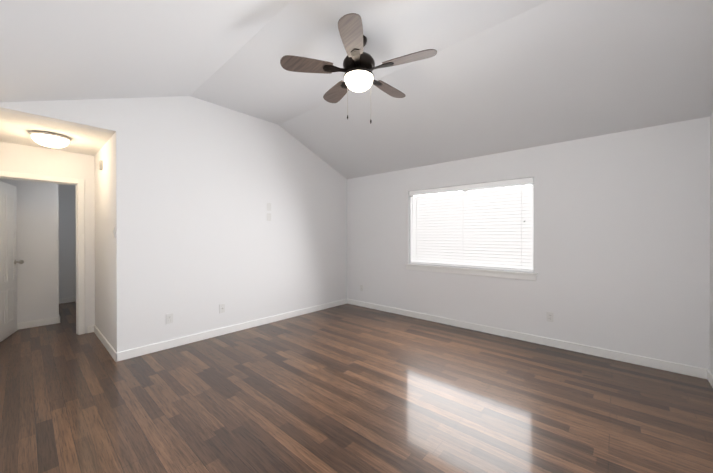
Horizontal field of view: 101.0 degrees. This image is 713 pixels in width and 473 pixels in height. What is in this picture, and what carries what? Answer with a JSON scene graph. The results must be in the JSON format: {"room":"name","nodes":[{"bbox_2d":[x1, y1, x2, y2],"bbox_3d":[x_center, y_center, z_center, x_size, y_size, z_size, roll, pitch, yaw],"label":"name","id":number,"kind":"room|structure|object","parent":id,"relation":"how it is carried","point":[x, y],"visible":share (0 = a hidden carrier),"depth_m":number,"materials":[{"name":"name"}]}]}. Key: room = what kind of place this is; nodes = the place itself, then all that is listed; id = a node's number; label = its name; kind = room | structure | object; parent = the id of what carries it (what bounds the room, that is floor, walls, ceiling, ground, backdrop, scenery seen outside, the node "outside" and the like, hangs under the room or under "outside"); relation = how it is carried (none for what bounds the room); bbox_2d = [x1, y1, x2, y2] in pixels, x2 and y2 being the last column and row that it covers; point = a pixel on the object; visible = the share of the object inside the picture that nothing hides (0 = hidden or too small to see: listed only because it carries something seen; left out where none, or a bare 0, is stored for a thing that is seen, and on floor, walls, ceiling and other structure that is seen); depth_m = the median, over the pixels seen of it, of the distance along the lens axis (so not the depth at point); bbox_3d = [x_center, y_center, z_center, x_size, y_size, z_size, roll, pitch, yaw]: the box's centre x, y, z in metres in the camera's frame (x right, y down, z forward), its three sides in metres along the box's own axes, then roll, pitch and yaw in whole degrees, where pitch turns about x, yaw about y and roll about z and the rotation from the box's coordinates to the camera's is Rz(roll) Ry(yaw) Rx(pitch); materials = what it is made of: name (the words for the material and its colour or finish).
{"room":"empty living room","nodes":[
{"label":"empty living room","id":0,"kind":"room"},
{"bbox_2d":[0,178,43,322],"bbox_3d":[-4.881,-0.378,4.188,0.120,3.400,0.630,0,0,41],"label":"wall","id":1,"kind":"structure","parent":0,"point":[30,194],"depth_m":4.27,"materials":[{"name":"white paint"}]},
{"bbox_2d":[17,317,56,329],"bbox_3d":[-4.781,1.274,4.207,0.014,0.095,0.720,0,0,41],"label":"baseboard","id":2,"kind":"structure","parent":1,"relation":"attached to","point":[22,325],"depth_m":4.30,"materials":[{"name":"white wood"}]},
{"bbox_2d":[0,142,94,332],"bbox_3d":[-3.642,-0.378,4.154,0.120,3.400,2.220,0,0,41],"label":"wall","id":3,"kind":"structure","parent":0,"point":[19,158],"depth_m":3.92,"materials":[{"name":"white paint"}]},
{"bbox_2d":[0,181,23,341],"bbox_3d":[-4.541,0.310,3.783,0.191,2.010,0.765,0,0,-35],"label":"door","id":4,"kind":"structure","parent":3,"relation":"in","point":[8,260],"depth_m":3.87,"materials":[{"name":"white wood"}]},
{"bbox_2d":[0,171,84,334],"bbox_3d":[-4.046,0.277,3.700,0.152,2.094,0.908,0,0,41],"label":"door frame","id":5,"kind":"structure","parent":3,"relation":"attached to","point":[80,278],"depth_m":3.96,"materials":[{"name":"white wood"}]},
{"bbox_2d":[44,183,59,318],"bbox_3d":[-5.300,-0.382,5.073,1.920,3.400,0.120,0,0,41],"label":"wall","id":6,"kind":"structure","parent":0,"point":[46,243],"depth_m":4.43,"materials":[{"name":"white paint"}]},
{"bbox_2d":[0,111,112,155],"bbox_3d":[-4.214,-1.170,4.577,4.200,0.100,2.340,0,0,41],"label":"ceiling","id":7,"kind":"structure","parent":0,"point":[15,128],"depth_m":3.18,"materials":[{"name":"white paint"}]},
{"bbox_2d":[29,131,70,148],"bbox_3d":[-3.374,-1.041,3.247,0.320,0.147,0.320,0,0,41],"label":"hall light","id":8,"kind":"object","parent":7,"relation":"attached to","point":[50,140],"visible":1,"depth_m":3.17,"materials":[{"name":"white glass"}]},
{"bbox_2d":[60,184,75,298],"bbox_3d":[-5.484,-0.387,6.223,0.120,3.400,1.320,0,0,41],"label":"wall","id":9,"kind":"structure","parent":0,"point":[67,192],"depth_m":5.84,"materials":[{"name":"white paint"}]},
{"bbox_2d":[59,297,75,303],"bbox_3d":[-5.434,1.266,6.186,0.014,0.095,1.320,0,0,41],"label":"baseboard","id":10,"kind":"structure","parent":9,"relation":"attached to","point":[73,299],"depth_m":5.83,"materials":[{"name":"white wood"}]},
{"bbox_2d":[94,134,114,349],"bbox_3d":[-3.093,-0.376,3.682,1.330,3.400,0.120,0,0,41],"label":"wall","id":11,"kind":"structure","parent":0,"point":[104,261],"depth_m":3.55,"materials":[{"name":"white paint"}]},
{"bbox_2d":[99,160,102,169],"bbox_3d":[-3.178,-0.886,3.657,0.070,0.110,0.027,0,0,41],"label":"door chime","id":12,"kind":"object","parent":11,"relation":"attached to","point":[101,165],"visible":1,"depth_m":3.64,"materials":[{"name":"white plastic"}]},
{"bbox_2d":[89,325,113,357],"bbox_3d":[-3.112,1.277,3.599,1.420,0.095,0.040,0,0,41],"label":"baseboard","id":13,"kind":"structure","parent":11,"relation":"attached to","point":[93,328],"depth_m":3.62,"materials":[{"name":"white wood"}]},
{"bbox_2d":[0,96,346,351],"bbox_3d":[-1.705,-0.378,4.157,0.120,3.400,4.450,0,0,41],"label":"wall","id":14,"kind":"structure","parent":0,"point":[199,185],"depth_m":3.81,"materials":[{"name":"white paint"}]},
{"bbox_2d":[166,313,172,323],"bbox_3d":[-2.216,0.973,3.486,0.008,0.116,0.072,0,0,41],"label":"electrical outlet","id":15,"kind":"object","parent":14,"relation":"attached to","point":[169,318],"visible":1,"depth_m":3.48,"materials":[{"name":"white plastic"}]},
{"bbox_2d":[219,304,224,312],"bbox_3d":[-1.802,0.967,3.948,0.016,0.116,0.072,0,0,41],"label":"electrical outlet","id":16,"kind":"object","parent":14,"relation":"attached to","point":[221,308],"visible":1,"depth_m":3.94,"materials":[{"name":"white plastic"}]},
{"bbox_2d":[113,299,348,361],"bbox_3d":[-1.375,1.273,4.436,0.014,0.095,3.544,0,0,41],"label":"baseboard","id":17,"kind":"structure","parent":14,"relation":"attached to","point":[117,356],"depth_m":3.85,"materials":[{"name":"white wood"}]},
{"bbox_2d":[267,213,270,220],"bbox_3d":[-1.331,-0.294,4.481,0.010,0.116,0.072,0,0,41],"label":"light switch","id":18,"kind":"object","parent":14,"relation":"attached to","point":[268,216],"visible":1,"depth_m":4.47,"materials":[{"name":"white plastic"}]},
{"bbox_2d":[267,203,270,210],"bbox_3d":[-1.331,-0.452,4.480,0.010,0.116,0.072,0,0,41],"label":"light switch","id":19,"kind":"object","parent":14,"relation":"attached to","point":[268,206],"visible":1,"depth_m":4.47,"materials":[{"name":"white plastic"}]},
{"bbox_2d":[0,302,712,472],"bbox_3d":[-1.567,1.373,3.935,9.090,0.100,4.910,0,0,41],"label":"floor","id":20,"kind":"structure","parent":0,"point":[347,388],"depth_m":2.31,"materials":[{"name":"laminate"}]},
{"bbox_2d":[0,0,712,178],"bbox_3d":[0.071,-1.493,2.582,4.660,0.778,4.490,0,0,41],"label":"ceiling","id":21,"kind":"structure","parent":0,"point":[494,77],"depth_m":2.61,"materials":[{"name":"white paint"}]},
{"bbox_2d":[280,13,436,123],"bbox_3d":[0.059,-1.357,2.637,1.293,0.771,1.244,0,0,41],"label":"fan","id":22,"kind":"object","parent":21,"relation":"hanging from","point":[359,67],"visible":1,"depth_m":2.49,"materials":[{"name":"brown wood"}]},
{"bbox_2d":[347,117,709,368],"bbox_3d":[1.594,-0.379,4.310,4.860,3.400,0.150,0,0,41],"label":"wall","id":23,"kind":"structure","parent":0,"point":[621,241],"depth_m":3.32,"materials":[{"name":"white paint"}]},
{"bbox_2d":[405,264,537,280],"bbox_3d":[1.552,0.499,4.288,1.900,0.094,0.132,0,0,41],"label":"window sill","id":24,"kind":"structure","parent":23,"relation":"attached to","point":[495,273],"depth_m":4.12,"materials":[{"name":"white wood"}]},
{"bbox_2d":[411,184,533,269],"bbox_3d":[1.609,-0.149,4.351,1.806,1.196,0.040,0,0,41],"label":"window","id":25,"kind":"structure","parent":23,"relation":"in","point":[533,217],"depth_m":4.02,"materials":[{"name":"white plastic"}]},
{"bbox_2d":[409,177,533,271],"bbox_3d":[1.563,-0.150,4.298,1.786,1.190,0.074,0,0,41],"label":"window blind slats","id":26,"kind":"object","parent":25,"relation":"attached to","point":[489,229],"visible":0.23,"depth_m":4.18,"materials":[{"name":"white plastic"}]},
{"bbox_2d":[349,299,704,378],"bbox_3d":[1.540,1.274,4.255,4.620,0.095,0.014,0,0,41],"label":"baseboard","id":27,"kind":"structure","parent":23,"relation":"attached to","point":[699,372],"depth_m":3.50,"materials":[{"name":"white wood"}]},
{"bbox_2d":[547,312,553,321],"bbox_3d":[2.338,0.971,3.552,0.072,0.116,0.008,0,0,41],"label":"electrical outlet","id":28,"kind":"object","parent":23,"relation":"attached to","point":[550,316],"visible":1,"depth_m":3.55,"materials":[{"name":"white plastic"}]},
{"bbox_2d":[709,111,712,373],"bbox_3d":[1.790,-0.365,0.954,0.120,3.400,4.620,0,0,41],"label":"wall","id":29,"kind":"structure","parent":0,"point":[711,261],"depth_m":2.68,"materials":[{"name":"white paint"}]},
{"bbox_2d":[705,369,712,387],"bbox_3d":[1.799,1.287,1.072,0.014,0.095,4.380,0,0,41],"label":"baseboard","id":30,"kind":"structure","parent":29,"relation":"attached to","point":[708,375],"depth_m":2.66,"materials":[{"name":"white wood"}]}
]}

